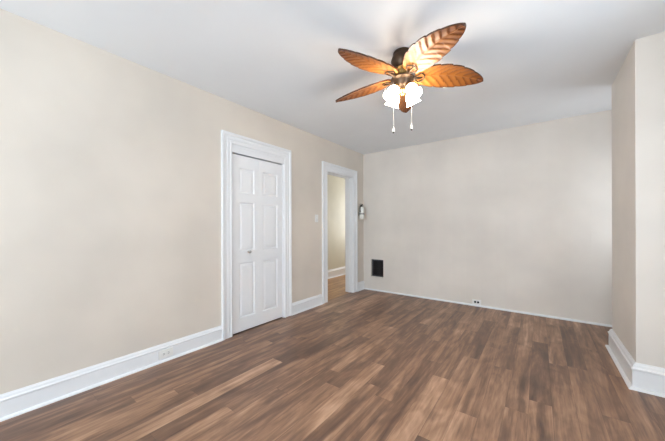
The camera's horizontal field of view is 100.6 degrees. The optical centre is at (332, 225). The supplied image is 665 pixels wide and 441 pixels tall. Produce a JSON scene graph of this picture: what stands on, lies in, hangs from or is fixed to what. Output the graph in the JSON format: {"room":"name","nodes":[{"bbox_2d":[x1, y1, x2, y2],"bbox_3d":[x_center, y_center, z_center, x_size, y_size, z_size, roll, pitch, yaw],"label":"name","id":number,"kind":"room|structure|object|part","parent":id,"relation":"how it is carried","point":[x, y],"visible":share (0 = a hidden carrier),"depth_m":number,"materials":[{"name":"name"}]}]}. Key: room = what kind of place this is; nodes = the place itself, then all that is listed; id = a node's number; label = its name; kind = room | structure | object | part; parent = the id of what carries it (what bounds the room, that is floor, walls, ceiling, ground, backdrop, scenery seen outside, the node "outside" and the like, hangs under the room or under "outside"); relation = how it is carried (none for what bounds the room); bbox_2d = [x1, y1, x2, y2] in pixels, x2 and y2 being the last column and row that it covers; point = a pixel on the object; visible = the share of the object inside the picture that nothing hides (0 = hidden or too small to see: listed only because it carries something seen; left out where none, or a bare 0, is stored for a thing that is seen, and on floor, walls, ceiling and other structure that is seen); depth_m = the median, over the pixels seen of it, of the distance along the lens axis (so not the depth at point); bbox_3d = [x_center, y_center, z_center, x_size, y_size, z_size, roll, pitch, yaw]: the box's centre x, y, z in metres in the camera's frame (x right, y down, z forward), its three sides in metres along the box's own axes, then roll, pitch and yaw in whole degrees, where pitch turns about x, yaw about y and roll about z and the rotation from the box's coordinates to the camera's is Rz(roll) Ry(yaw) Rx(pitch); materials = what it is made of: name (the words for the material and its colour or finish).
{"room":"empty bedroom","nodes":[
{"label":"empty bedroom","id":0,"kind":"room"},
{"bbox_2d":[0,9,363,394],"bbox_3d":[-1.385,-0.079,3.819,1.340,2.600,9.440,0,0,37],"label":"wall","id":1,"kind":"structure","parent":0,"point":[110,164],"depth_m":2.21,"materials":[{"name":"beige paint"}]},
{"bbox_2d":[0,325,222,421],"bbox_3d":[-2.377,1.145,1.344,0.034,0.158,4.006,0,0,37],"label":"baseboard","id":2,"kind":"structure","parent":1,"relation":"attached to","point":[14,403],"depth_m":2.10,"materials":[{"name":"white paint"}]},
{"bbox_2d":[158,347,172,359],"bbox_3d":[-1.506,1.150,2.498,0.011,0.074,0.120,0,0,37],"label":"wall outlet","id":3,"kind":"object","parent":2,"relation":"attached to","point":[167,352],"visible":1,"depth_m":2.49,"materials":[{"name":"white plastic"}]},
{"bbox_2d":[221,130,291,339],"bbox_3d":[-0.931,0.096,3.404,0.175,2.247,1.028,0,0,37],"label":"trim","id":4,"kind":"structure","parent":1,"relation":"attached to","point":[231,142],"depth_m":3.08,"materials":[{"name":"white paint"}]},
{"bbox_2d":[232,153,282,333],"bbox_3d":[-0.890,0.199,3.374,0.076,2.018,0.754,0,0,37],"label":"door","id":5,"kind":"structure","parent":1,"relation":"in","point":[256,184],"depth_m":3.34,"materials":[{"name":"white paint"}]},
{"bbox_2d":[292,294,322,314],"bbox_3d":[-0.363,1.139,4.034,0.034,0.158,0.665,0,0,37],"label":"baseboard","id":6,"kind":"structure","parent":1,"relation":"attached to","point":[300,306],"depth_m":4.01,"materials":[{"name":"white paint"}]},
{"bbox_3d":[-0.356,1.209,4.029,0.017,0.018,0.665,0,0,37],"label":"shoe moulding","id":7,"kind":"part","parent":6,"relation":"part of","materials":[{"name":"white paint"}]},
{"bbox_2d":[328,266,344,278],"bbox_3d":[-0.079,1.119,6.416,0.034,0.198,3.480,0,0,37],"label":"baseboard","id":8,"kind":"structure","parent":1,"relation":"attached to","point":[336,272],"depth_m":6.65,"materials":[{"name":"white paint"}]},
{"bbox_2d":[322,161,357,303],"bbox_3d":[0.084,0.100,4.777,0.195,2.234,1.019,0,0,37],"label":"trim","id":9,"kind":"structure","parent":1,"relation":"attached to","point":[351,214],"depth_m":5.04,"materials":[{"name":"white paint"}]},
{"bbox_3d":[0.014,0.111,4.830,0.020,2.212,0.975,0,0,37],"label":"hall casing","id":10,"kind":"part","parent":9,"relation":"part of","materials":[{"name":"white paint"}]},
{"bbox_2d":[359,204,363,218],"bbox_3d":[0.545,-0.269,5.190,0.102,0.290,0.104,0,0,-12],"label":"fire extinguisher","id":11,"kind":"object","parent":1,"relation":"attached to","point":[361,209],"visible":1,"depth_m":5.15,"materials":[{"name":"white metal"}]},
{"bbox_2d":[358,281,364,290],"bbox_3d":[0.539,1.137,5.239,0.034,0.158,0.263,0,0,37],"label":"baseboard","id":12,"kind":"structure","parent":1,"relation":"attached to","point":[360,284],"depth_m":5.24,"materials":[{"name":"white paint"}]},
{"bbox_2d":[0,275,664,440],"bbox_3d":[0.163,1.267,2.662,5.320,0.100,9.440,0,0,37],"label":"floor","id":13,"kind":"structure","parent":0,"point":[363,365],"depth_m":2.08,"materials":[{"name":"brown wood"}]},
{"bbox_2d":[0,0,664,154],"bbox_3d":[0.156,-1.433,2.662,5.320,0.100,9.440,0,0,37],"label":"ceiling","id":14,"kind":"structure","parent":0,"point":[537,61],"depth_m":2.15,"materials":[{"name":"white paint"}]},
{"bbox_2d":[336,23,482,132],"bbox_3d":[0.510,-1.062,2.239,1.204,0.645,1.261,0,0,37],"label":"ceiling fan","id":15,"kind":"object","parent":14,"relation":"hanging from","point":[420,58],"visible":1,"depth_m":2.12,"materials":[{"name":"brown wood"}]},
{"bbox_3d":[0.271,-1.187,2.440,0.550,0.048,0.236,0,14,38],"label":"fan blade","id":16,"kind":"part","parent":15,"relation":"part of","materials":[{"name":"orange wood"}]},
{"bbox_3d":[0.246,-1.187,2.004,0.550,0.048,0.236,0,14,-34],"label":"fan blade","id":17,"kind":"part","parent":15,"relation":"part of","materials":[{"name":"orange wood"}]},
{"bbox_3d":[0.457,-1.032,2.148,0.121,0.124,0.123,0,0,37],"label":"lamp shade","id":18,"kind":"part","parent":15,"relation":"part of","materials":[{"name":"white glass"}]},
{"bbox_3d":[0.502,-1.032,2.307,0.123,0.124,0.121,0,0,37],"label":"lamp shade","id":19,"kind":"part","parent":15,"relation":"part of","materials":[{"name":"white glass"}]},
{"bbox_3d":[0.693,-1.188,2.551,0.236,0.048,0.550,-15,-5,19],"label":"fan blade","id":20,"kind":"part","parent":15,"relation":"part of","materials":[{"name":"orange wood"}]},
{"bbox_3d":[0.662,-1.032,2.262,0.121,0.124,0.123,0,0,37],"label":"lamp shade","id":21,"kind":"part","parent":15,"relation":"part of","materials":[{"name":"white glass"}]},
{"bbox_3d":[0.616,-1.032,2.102,0.123,0.124,0.121,0,0,37],"label":"lamp shade","id":22,"kind":"part","parent":15,"relation":"part of","materials":[{"name":"white glass"}]},
{"bbox_3d":[0.653,-1.188,1.846,0.236,0.048,0.550,14,-4,-16],"label":"fan blade","id":23,"kind":"part","parent":15,"relation":"part of","materials":[{"name":"orange wood"}]},
{"bbox_3d":[0.929,-1.189,2.184,0.550,0.048,0.236,0,-14,2],"label":"fan blade","id":24,"kind":"part","parent":15,"relation":"part of","materials":[{"name":"orange wood"}]},
{"bbox_2d":[363,110,611,324],"bbox_3d":[2.212,-0.089,4.236,3.920,2.600,0.140,0,0,37],"label":"wall","id":25,"kind":"structure","parent":0,"point":[519,218],"depth_m":3.97,"materials":[{"name":"beige paint"}]},
{"bbox_2d":[372,259,382,276],"bbox_3d":[0.878,0.791,5.235,0.257,0.323,0.053,0,0,37],"label":"air vent","id":26,"kind":"object","parent":25,"relation":"in","point":[377,265],"visible":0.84,"depth_m":5.26,"materials":[{"name":"black metal"}]},
{"bbox_2d":[472,299,480,304],"bbox_3d":[2.177,1.149,4.171,0.120,0.074,0.011,0,0,37],"label":"wall outlet","id":27,"kind":"object","parent":25,"relation":"attached to","point":[474,301],"visible":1,"depth_m":4.17,"materials":[{"name":"white plastic"}]},
{"bbox_2d":[365,288,611,326],"bbox_3d":[2.128,1.199,4.202,3.740,0.024,0.020,0,0,37],"label":"baseboard","id":28,"kind":"structure","parent":25,"relation":"attached to","point":[509,310],"depth_m":3.95,"materials":[{"name":"white paint"}]},
{"bbox_2d":[612,32,664,367],"bbox_3d":[2.702,-0.090,2.251,0.477,2.600,0.835,0,0,37],"label":"wall","id":29,"kind":"structure","parent":0,"point":[638,88],"depth_m":2.05,"materials":[{"name":"beige paint"}]},
{"bbox_2d":[605,329,635,388],"bbox_3d":[2.496,1.114,2.408,0.046,0.193,0.927,0,0,37],"label":"baseboard","id":30,"kind":"structure","parent":29,"relation":"attached to","point":[620,355],"depth_m":2.33,"materials":[{"name":"white paint"}]},
{"bbox_3d":[2.487,1.201,2.415,0.023,0.018,0.927,0,0,37],"label":"shoe moulding","id":31,"kind":"part","parent":30,"relation":"part of","materials":[{"name":"white paint"}]},
{"bbox_2d":[629,363,664,397],"bbox_3d":[2.423,1.114,1.912,0.523,0.193,0.046,0,0,37],"label":"baseboard","id":32,"kind":"structure","parent":29,"relation":"attached to","point":[648,379],"depth_m":2.01,"materials":[{"name":"white paint"}]},
{"bbox_3d":[2.416,1.201,1.903,0.523,0.018,0.023,0,0,37],"label":"shoe moulding","id":33,"kind":"part","parent":32,"relation":"part of","materials":[{"name":"white paint"}]}
]}

